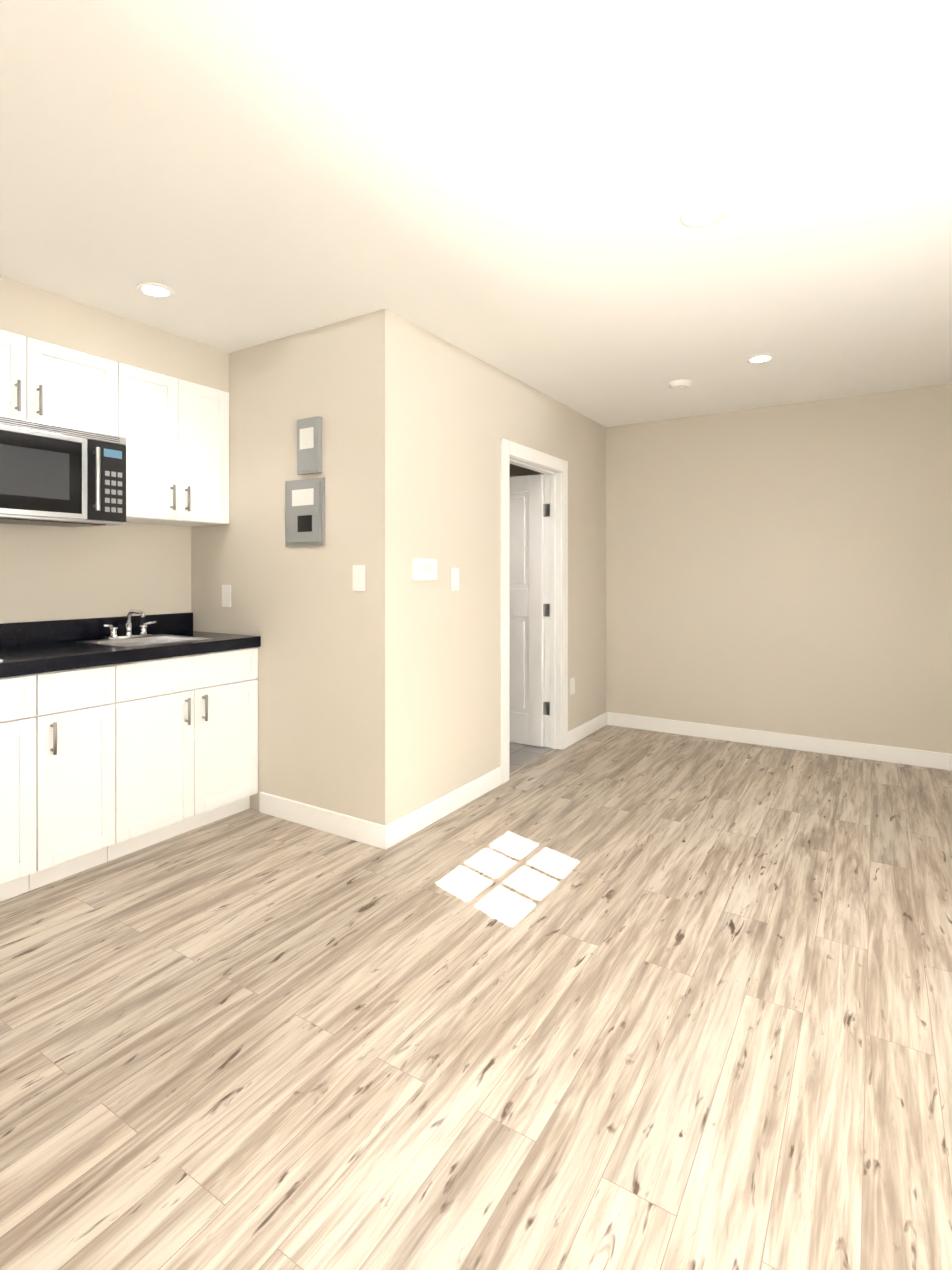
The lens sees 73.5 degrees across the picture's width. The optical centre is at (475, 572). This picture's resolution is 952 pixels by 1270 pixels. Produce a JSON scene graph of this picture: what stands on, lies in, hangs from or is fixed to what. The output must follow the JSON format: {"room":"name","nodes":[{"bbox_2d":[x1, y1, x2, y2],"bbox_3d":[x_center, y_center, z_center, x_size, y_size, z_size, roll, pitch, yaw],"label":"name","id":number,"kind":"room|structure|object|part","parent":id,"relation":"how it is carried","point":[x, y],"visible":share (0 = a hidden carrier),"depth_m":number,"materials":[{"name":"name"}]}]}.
{"room":"kitchen","nodes":[
{"label":"kitchen","id":0,"kind":"room"},
{"bbox_2d":[0,522,190,622],"bbox_3d":[-2.167,0.025,2.904,0.120,2.440,7.390,0,0,32],"label":"wall","id":1,"kind":"structure","parent":0,"point":[48,573],"depth_m":3.19,"materials":[{"name":"paint"}]},
{"bbox_2d":[0,329,117,435],"bbox_3d":[-1.987,-0.800,2.716,0.377,0.360,0.750,0,0,32],"label":"upper cabinet","id":2,"kind":"object","parent":1,"relation":"attached to","point":[46,382],"visible":0.9,"depth_m":2.74,"materials":[{"name":"paint"}]},
{"bbox_3d":[-1.841,-0.720,2.626,0.034,0.125,0.092,0,0,32],"label":"handle","id":3,"kind":"part","parent":2,"relation":"part of","materials":[{"name":"silver metal"}]},
{"bbox_2d":[0,415,125,527],"bbox_3d":[-1.954,-0.418,2.696,0.456,0.399,0.745,0,0,32],"label":"microwave","id":4,"kind":"object","parent":2,"relation":"attached to","point":[55,475],"visible":1,"depth_m":2.68,"materials":[{"name":"silver metal"}]},
{"bbox_3d":[-1.841,-0.408,2.525,0.001,0.196,0.431,0,0,32],"label":"door","id":5,"kind":"part","parent":4,"relation":"part of","materials":[{"name":"black glass"}]},
{"bbox_3d":[-1.853,-0.408,2.532,0.025,0.306,0.531,0,0,32],"label":"door","id":6,"kind":"part","parent":4,"relation":"part of","materials":[{"name":"black glass"}]},
{"bbox_3d":[-1.627,-0.364,2.864,0.002,0.182,0.076,0,0,32],"label":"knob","id":7,"kind":"part","parent":4,"relation":"part of","materials":[{"name":"white plastic"}]},
{"bbox_2d":[0,276,228,391],"bbox_3d":[-2.681,-1.087,1.656,0.335,0.213,4.490,0,0,32],"label":"soffit","id":8,"kind":"structure","parent":1,"relation":"attached to","point":[34,313],"depth_m":2.91,"materials":[{"name":"paint"}]},
{"bbox_2d":[118,362,228,526],"bbox_3d":[-1.627,-0.623,3.289,0.377,0.715,0.598,0,0,32],"label":"upper cabinet","id":9,"kind":"object","parent":1,"relation":"attached to","point":[173,431],"visible":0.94,"depth_m":3.19,"materials":[{"name":"paint"}]},
{"bbox_3d":[-1.482,-0.375,3.198,0.034,0.125,0.092,0,0,32],"label":"handle","id":10,"kind":"part","parent":9,"relation":"part of","materials":[{"name":"silver metal"}]},
{"bbox_2d":[191,316,358,817],"bbox_3d":[-1.038,0.025,3.347,1.320,2.440,0.120,0,0,32],"label":"wall","id":11,"kind":"structure","parent":0,"point":[302,603],"depth_m":3.20,"materials":[{"name":"paint"}]},
{"bbox_2d":[222,585,230,606],"bbox_3d":[-1.361,0.125,3.473,0.075,0.120,0.008,0,0,32],"label":"light switch","id":12,"kind":"object","parent":11,"relation":"attached to","point":[226,595],"visible":1,"depth_m":3.47,"materials":[{"name":"white plastic"}]},
{"bbox_2d":[285,477,324,546],"bbox_3d":[-0.849,-0.297,3.141,0.270,0.330,0.025,0,0,32],"label":"electrical panel","id":13,"kind":"object","parent":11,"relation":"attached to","point":[304,512],"visible":1,"depth_m":3.13,"materials":[{"name":"grey metal"}]},
{"bbox_3d":[-0.840,-0.242,3.126,0.100,0.080,0.002,0,0,32],"label":"panel","id":14,"kind":"part","parent":13,"relation":"part of","materials":[{"name":"black plastic"}]},
{"bbox_2d":[297,416,321,474],"bbox_3d":[-0.815,-0.620,3.114,0.145,0.270,0.034,0,0,32],"label":"box","id":15,"kind":"object","parent":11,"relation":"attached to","point":[309,445],"visible":1,"depth_m":3.09,"materials":[{"name":"grey metal"}]},
{"bbox_2d":[259,792,386,849],"bbox_3d":[-0.763,1.192,3.096,0.854,0.105,0.014,0,0,32],"label":"baseboard","id":16,"kind":"structure","parent":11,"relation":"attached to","point":[351,827],"depth_m":3.06,"materials":[{"name":"paint"}]},
{"bbox_2d":[353,565,364,590],"bbox_3d":[-0.546,0.023,2.959,0.075,0.120,0.011,0,0,32],"label":"switch panel","id":17,"kind":"object","parent":11,"relation":"attached to","point":[358,577],"visible":1,"depth_m":2.96,"materials":[{"name":"white plastic"}]},
{"bbox_2d":[0,725,951,1269],"bbox_3d":[-0.267,1.276,1.783,4.530,0.060,7.510,0,0,32],"label":"floor","id":18,"kind":"structure","parent":0,"point":[608,997],"depth_m":1.73,"materials":[{"name":"beige laminate"}]},
{"bbox_2d":[0,674,35,901],"bbox_3d":[-2.084,0.816,2.344,0.610,0.860,0.608,0,0,32],"label":"base cabinet","id":19,"kind":"object","parent":18,"relation":"on","point":[17,781],"visible":0.94,"depth_m":2.41,"materials":[{"name":"paint"}]},
{"bbox_2d":[29,664,114,890],"bbox_3d":[-1.842,0.815,2.729,0.610,0.860,0.298,0,0,32],"label":"base cabinet","id":20,"kind":"object","parent":18,"relation":"on","point":[75,771],"visible":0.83,"depth_m":2.58,"materials":[{"name":"paint"}]},
{"bbox_3d":[-1.651,0.645,2.492,0.034,0.125,0.012,0,0,32],"label":"handle","id":21,"kind":"part","parent":20,"relation":"part of","materials":[{"name":"silver metal"}]},
{"bbox_2d":[107,647,257,861],"bbox_3d":[-1.566,0.815,3.169,0.610,0.860,0.737,0,0,32],"label":"base cabinet","id":22,"kind":"object","parent":18,"relation":"on","point":[186,743],"visible":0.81,"depth_m":2.98,"materials":[{"name":"paint"}]},
{"bbox_2d":[0,612,260,677],"bbox_3d":[-1.816,0.305,2.783,0.597,0.159,1.658,0,0,32],"label":"countertop","id":23,"kind":"structure","parent":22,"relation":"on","point":[33,647],"depth_m":2.94,"materials":[{"name":"black stone"}]},
{"bbox_2d":[103,609,156,639],"bbox_3d":[-1.688,0.252,3.155,0.164,0.145,0.265,0,0,32],"label":"faucet","id":24,"kind":"object","parent":23,"relation":"on","point":[128,632],"visible":1,"depth_m":3.17,"materials":[{"name":"silver metal"}]},
{"bbox_2d":[77,634,211,647],"bbox_3d":[-1.609,0.406,3.106,0.424,0.162,0.429,0,0,32],"label":"sink","id":25,"kind":"object","parent":23,"relation":"in","point":[156,639],"visible":0.21,"depth_m":3.17,"materials":[{"name":"silver metal"}]},
{"bbox_3d":[-1.322,0.645,3.016,0.034,0.125,0.102,0,0,32],"label":"handle","id":26,"kind":"part","parent":22,"relation":"part of","materials":[{"name":"silver metal"}]},
{"bbox_2d":[0,0,951,426],"bbox_3d":[-0.267,-1.234,1.781,4.530,0.080,7.510,0,0,32],"label":"ceiling","id":27,"kind":"structure","parent":0,"point":[514,188],"depth_m":1.94,"materials":[{"name":"paint"}]},
{"bbox_2d":[136,282,174,298],"bbox_3d":[-1.353,-1.198,2.693,0.150,0.018,0.150,0,0,32],"label":"recessed light","id":28,"kind":"object","parent":27,"relation":"in","point":[154,290],"visible":1,"depth_m":2.69,"materials":[{"name":"paint"}]},
{"bbox_2d":[669,379,691,389],"bbox_3d":[1.282,-1.177,4.002,0.136,0.038,0.136,0,0,32],"label":"smoke detector","id":29,"kind":"object","parent":27,"relation":"attached to","point":[682,384],"visible":1,"depth_m":3.96,"materials":[{"name":"white plastic"}]},
{"bbox_2d":[680,202,726,227],"bbox_3d":[0.757,-1.197,2.124,0.150,0.018,0.150,0,0,32],"label":"recessed light","id":30,"kind":"object","parent":27,"relation":"in","point":[703,214],"visible":1,"depth_m":2.12,"materials":[{"name":"paint"}]},
{"bbox_2d":[745,354,774,363],"bbox_3d":[1.583,-1.198,3.553,0.150,0.018,0.150,0,0,32],"label":"recessed light","id":31,"kind":"object","parent":27,"relation":"in","point":[760,358],"visible":0.92,"depth_m":3.54,"materials":[{"name":"paint"}]},
{"bbox_2d":[359,309,606,848],"bbox_3d":[0.285,0.024,4.086,0.134,2.440,2.780,0,0,32],"label":"wall","id":32,"kind":"structure","parent":0,"point":[379,699],"depth_m":3.26,"materials":[{"name":"paint"}]},
{"bbox_2d":[411,558,436,579],"bbox_3d":[-0.251,-0.019,3.112,0.023,0.108,0.190,0,0,32],"label":"thermostat","id":33,"kind":"object","parent":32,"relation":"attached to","point":[423,568],"visible":0.96,"depth_m":3.09,"materials":[{"name":"white plastic"}]},
{"bbox_2d":[451,568,458,590],"bbox_3d":[-0.108,0.032,3.349,0.011,0.120,0.075,0,0,32],"label":"light switch","id":34,"kind":"object","parent":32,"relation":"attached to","point":[454,579],"visible":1,"depth_m":3.34,"materials":[{"name":"white plastic"}]},
{"bbox_2d":[509,474,549,746],"bbox_3d":[0.174,0.266,4.721,0.798,1.935,0.186,0,0,32],"label":"door","id":35,"kind":"structure","parent":32,"relation":"in","point":[526,616],"depth_m":4.59,"materials":[{"name":"paint"}]},
{"bbox_3d":[0.190,0.259,4.711,0.760,1.500,0.186,0,0,32],"label":"door slab hardware","id":36,"kind":"part","parent":35,"relation":"part of","materials":[{"name":"white wood"}]},
{"bbox_2d":[501,438,567,783],"bbox_3d":[0.343,0.224,4.192,0.152,2.040,0.940,0,0,32],"label":"door frame","id":37,"kind":"structure","parent":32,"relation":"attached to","point":[553,470],"depth_m":4.49,"materials":[{"name":"paint"}]},
{"bbox_2d":[570,677,574,694],"bbox_3d":[0.706,0.824,4.649,0.008,0.120,0.075,0,0,32],"label":"outlet","id":38,"kind":"object","parent":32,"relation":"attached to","point":[572,685],"visible":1,"depth_m":4.64,"materials":[{"name":"white plastic"}]},
{"bbox_2d":[509,742,551,771],"bbox_3d":[-0.274,1.242,4.509,1.380,0.004,2.660,0,0,32],"label":"floor","id":39,"kind":"structure","parent":0,"point":[520,754],"depth_m":4.38,"materials":[{"name":"beige tile"}]},
{"bbox_2d":[509,383,951,753],"bbox_3d":[1.698,0.024,4.911,4.530,2.440,0.120,0,0,32],"label":"wall","id":40,"kind":"structure","parent":0,"point":[786,569],"depth_m":4.51,"materials":[{"name":"paint"}]},
{"bbox_2d":[607,712,951,770],"bbox_3d":[2.272,1.191,4.472,2.822,0.105,0.014,0,0,32],"label":"baseboard","id":41,"kind":"structure","parent":40,"relation":"attached to","point":[921,758],"depth_m":4.50,"materials":[{"name":"paint"}]}
]}

